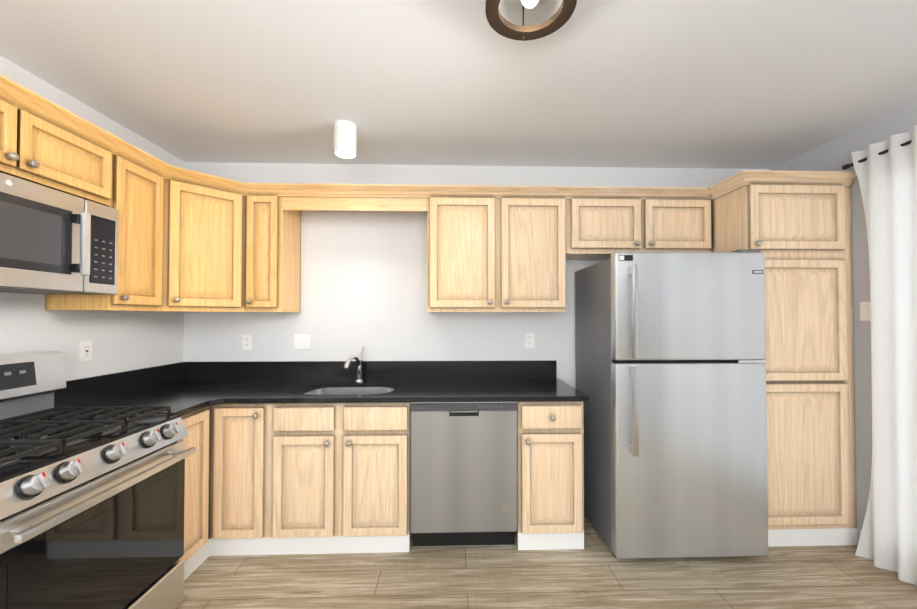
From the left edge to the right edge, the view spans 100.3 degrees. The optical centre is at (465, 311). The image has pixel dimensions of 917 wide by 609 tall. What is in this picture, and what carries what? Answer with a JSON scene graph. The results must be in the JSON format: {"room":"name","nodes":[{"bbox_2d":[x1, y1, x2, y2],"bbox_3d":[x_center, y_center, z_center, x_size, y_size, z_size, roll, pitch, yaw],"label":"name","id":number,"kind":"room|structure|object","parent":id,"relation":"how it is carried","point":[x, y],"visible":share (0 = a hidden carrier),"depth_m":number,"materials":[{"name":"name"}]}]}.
{"room":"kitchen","nodes":[
{"label":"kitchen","id":0,"kind":"room"},
{"bbox_2d":[0,55,185,429],"bbox_3d":[-2.041,0.120,0.258,0.100,2.520,5.100,0,-1,-2],"label":"wall","id":1,"kind":"structure","parent":0,"point":[122,341],"depth_m":2.09,"materials":[{"name":"white paint"}]},
{"bbox_2d":[0,99,27,178],"bbox_3d":[-1.859,-0.659,1.252,0.320,0.267,0.412,0,-1,-2],"label":"upper cabinet","id":2,"kind":"object","parent":1,"relation":"attached to","point":[13,121],"depth_m":1.45,"materials":[{"name":"brown wood"}]},
{"bbox_2d":[0,74,856,199],"bbox_3d":[0.321,-0.808,1.852,4.118,0.070,1.474,0,-1,-2],"label":"crown molding","id":3,"kind":"structure","parent":2,"relation":"attached to","point":[15,94],"depth_m":2.47,"materials":[{"name":"brown wood"}]},
{"bbox_2d":[23,113,115,206],"bbox_3d":[-1.871,-0.653,1.663,0.320,0.267,0.410,0,-1,-2],"label":"upper cabinet","id":4,"kind":"object","parent":1,"relation":"attached to","point":[59,159],"depth_m":1.66,"materials":[{"name":"brown wood"}]},
{"bbox_2d":[0,172,118,294],"bbox_3d":[-1.817,-0.290,1.462,0.417,0.410,0.760,0,-1,-2],"label":"over-the-range microwave","id":5,"kind":"object","parent":4,"relation":"attached to","point":[52,241],"visible":0.98,"depth_m":1.55,"materials":[{"name":"silver metal"}]},
{"bbox_2d":[79,340,91,361],"bbox_3d":[-2.041,0.214,2.059,0.009,0.115,0.072,0,-1,-2],"label":"outlet","id":6,"kind":"object","parent":1,"relation":"attached to","point":[85,350],"visible":1,"depth_m":2.05,"materials":[{"name":"white plastic"}]},
{"bbox_2d":[45,155,167,311],"bbox_3d":[-1.883,-0.392,2.038,0.320,0.777,0.348,0,-1,-2],"label":"upper cabinet","id":7,"kind":"object","parent":1,"relation":"attached to","point":[141,194],"depth_m":2.01,"materials":[{"name":"brown wood"}]},
{"bbox_2d":[0,0,916,168],"bbox_3d":[0.218,-1.169,0.346,4.620,0.060,5.300,0,-1,-2],"label":"ceiling","id":8,"kind":"structure","parent":0,"point":[741,84],"depth_m":1.82,"materials":[{"name":"white paint"}]},
{"bbox_2d":[334,120,356,158],"bbox_3d":[-0.717,-1.023,2.287,0.128,0.172,0.128,0,-1,-2],"label":"ceiling light","id":9,"kind":"object","parent":8,"relation":"in","point":[345,139],"visible":1,"depth_m":2.24,"materials":[{"name":"white paint"}]},
{"bbox_2d":[485,0,576,40],"bbox_3d":[0.210,-1.050,1.244,0.292,0.150,0.292,0,-1,-2],"label":"flush-mount ceiling light","id":10,"kind":"object","parent":8,"relation":"attached to","point":[523,20],"visible":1,"depth_m":1.33,"materials":[{"name":"brown metal"}]},
{"bbox_2d":[183,162,768,388],"bbox_3d":[0.139,0.161,2.925,4.620,2.520,0.100,0,-1,-2],"label":"wall","id":11,"kind":"structure","parent":0,"point":[364,279],"depth_m":2.86,"materials":[{"name":"white paint"}]},
{"bbox_2d":[168,180,243,311],"bbox_3d":[-1.757,-0.385,2.520,0.600,0.777,0.608,0,-1,-2],"label":"upper cabinet","id":12,"kind":"object","parent":11,"relation":"attached to","point":[184,247],"depth_m":2.35,"materials":[{"name":"brown wood"}]},
{"bbox_2d":[242,334,251,349],"bbox_3d":[-1.608,0.227,2.816,0.072,0.115,0.009,0,-1,-2],"label":"electrical outlet","id":13,"kind":"object","parent":11,"relation":"attached to","point":[246,341],"visible":1,"depth_m":2.81,"materials":[{"name":"white plastic"}]},
{"bbox_2d":[244,196,303,311],"bbox_3d":[-1.339,-0.382,2.674,0.245,0.777,0.325,0,-1,-2],"label":"upper cabinet","id":14,"kind":"object","parent":11,"relation":"attached to","point":[272,224],"depth_m":2.53,"materials":[{"name":"brown wood"}]},
{"bbox_2d":[294,334,309,349],"bbox_3d":[-1.208,0.227,2.825,0.118,0.115,0.015,0,-1,-2],"label":"double light switch","id":15,"kind":"object","parent":11,"relation":"attached to","point":[301,341],"visible":1,"depth_m":2.83,"materials":[{"name":"white plastic"}]},
{"bbox_2d":[424,197,499,312],"bbox_3d":[-0.023,-0.382,2.714,0.475,0.777,0.325,0,-1,-2],"label":"upper cabinet","id":16,"kind":"object","parent":11,"relation":"attached to","point":[463,234],"depth_m":2.55,"materials":[{"name":"brown wood"}]},
{"bbox_2d":[525,333,533,347],"bbox_3d":[0.481,0.220,2.879,0.072,0.115,0.009,0,-1,-2],"label":"electrical outlet","id":17,"kind":"object","parent":11,"relation":"attached to","point":[529,340],"visible":1,"depth_m":2.88,"materials":[{"name":"white plastic"}]},
{"bbox_2d":[500,198,567,312],"bbox_3d":[0.445,-0.381,2.728,0.462,0.777,0.325,0,-1,-2],"label":"upper cabinet","id":18,"kind":"object","parent":11,"relation":"attached to","point":[533,231],"depth_m":2.57,"materials":[{"name":"brown wood"}]},
{"bbox_2d":[568,199,647,259],"bbox_3d":[0.938,-0.580,2.746,0.524,0.380,0.325,0,-1,-2],"label":"upper cabinet","id":19,"kind":"object","parent":11,"relation":"attached to","point":[597,228],"depth_m":2.59,"materials":[{"name":"brown wood"}]},
{"bbox_2d":[648,199,711,251],"bbox_3d":[1.442,-0.579,2.761,0.483,0.380,0.325,0,-1,-2],"label":"upper cabinet","id":20,"kind":"object","parent":11,"relation":"attached to","point":[673,225],"depth_m":2.60,"materials":[{"name":"brown wood"}]},
{"bbox_2d":[176,513,916,608],"bbox_3d":[0.218,1.411,0.306,4.620,0.060,5.300,0,-1,-2],"label":"floor","id":21,"kind":"structure","parent":0,"point":[594,573],"depth_m":2.00,"materials":[{"name":"brown wood"}]},
{"bbox_2d":[0,351,195,608],"bbox_3d":[-1.642,0.790,1.433,0.758,1.215,0.795,0,-1,-2],"label":"range","id":22,"kind":"object","parent":21,"relation":"on","point":[91,510],"visible":1,"depth_m":1.45,"materials":[{"name":"silver metal"}]},
{"bbox_2d":[179,405,214,579],"bbox_3d":[-1.745,0.965,2.018,0.594,0.884,0.374,0,-1,-2],"label":"base cabinet","id":23,"kind":"object","parent":21,"relation":"on","point":[199,424],"depth_m":2.09,"materials":[{"name":"brown wood"}]},
{"bbox_2d":[39,360,587,419],"bbox_3d":[-0.670,0.445,2.358,2.765,0.166,0.972,0,-1,-2],"label":"countertop","id":24,"kind":"structure","parent":23,"relation":"on","point":[182,388],"depth_m":2.55,"materials":[{"name":"black stone"}]},
{"bbox_2d":[304,387,393,394],"bbox_3d":[-0.750,0.626,2.475,0.609,0.190,0.424,0,-1,-2],"label":"sink basin","id":25,"kind":"object","parent":24,"relation":"in","point":[352,391],"visible":0.15,"depth_m":2.67,"materials":[{"name":"silver metal"}]},
{"bbox_2d":[344,347,363,381],"bbox_3d":[-0.773,0.379,2.670,0.091,0.247,0.229,0,-1,-2],"label":"faucet","id":26,"kind":"object","parent":24,"relation":"on","point":[359,373],"visible":1,"depth_m":2.73,"materials":[{"name":"silver metal"}]},
{"bbox_2d":[211,403,314,555],"bbox_3d":[-1.305,0.973,2.506,0.360,0.884,0.620,0,-1,-2],"label":"base cabinet","id":27,"kind":"object","parent":21,"relation":"on","point":[293,478],"depth_m":2.21,"materials":[{"name":"brown wood"}]},
{"bbox_2d":[410,402,517,545],"bbox_3d":[-0.017,0.975,2.532,0.630,0.880,0.591,0,-1,-2],"label":"dishwasher","id":28,"kind":"object","parent":21,"relation":"on","point":[463,476],"visible":0.94,"depth_m":2.24,"materials":[{"name":"silver metal"}]},
{"bbox_2d":[517,401,583,549],"bbox_3d":[0.497,0.974,2.561,0.394,0.884,0.620,0,-1,-2],"label":"base cabinet","id":29,"kind":"object","parent":21,"relation":"on","point":[550,435],"depth_m":2.26,"materials":[{"name":"brown wood"}]},
{"bbox_2d":[575,249,767,558],"bbox_3d":[1.254,0.532,2.460,0.860,1.762,0.784,0,-1,-2],"label":"refrigerator","id":30,"kind":"object","parent":21,"relation":"on","point":[670,355],"visible":1,"depth_m":2.14,"materials":[{"name":"silver metal"}]},
{"bbox_2d":[711,185,856,546],"bbox_3d":[2.023,0.322,2.597,0.669,2.187,0.660,0,-1,-2],"label":"pantry cabinet","id":31,"kind":"object","parent":21,"relation":"on","point":[799,237],"visible":0.52,"depth_m":2.30,"materials":[{"name":"brown wood"}]},
{"bbox_2d":[769,100,916,544],"bbox_3d":[2.477,0.122,0.395,0.100,2.520,5.100,0,-1,-2],"label":"wall","id":32,"kind":"structure","parent":0,"point":[835,154],"depth_m":2.30,"materials":[{"name":"grey paint"}]},
{"bbox_2d":[860,301,870,320],"bbox_3d":[2.362,0.000,2.259,0.015,0.115,0.072,0,-1,-2],"label":"light switch","id":33,"kind":"object","parent":32,"relation":"attached to","point":[865,311],"visible":0.9,"depth_m":2.26,"materials":[{"name":"white plastic"}]},
{"bbox_2d":[842,125,916,584],"bbox_3d":[2.329,0.221,1.232,0.142,2.323,2.085,0,-1,-2],"label":"curtain","id":34,"kind":"object","parent":32,"relation":"hanging from","point":[886,172],"visible":1,"depth_m":2.05,"materials":[{"name":"white fabric"}]}
]}

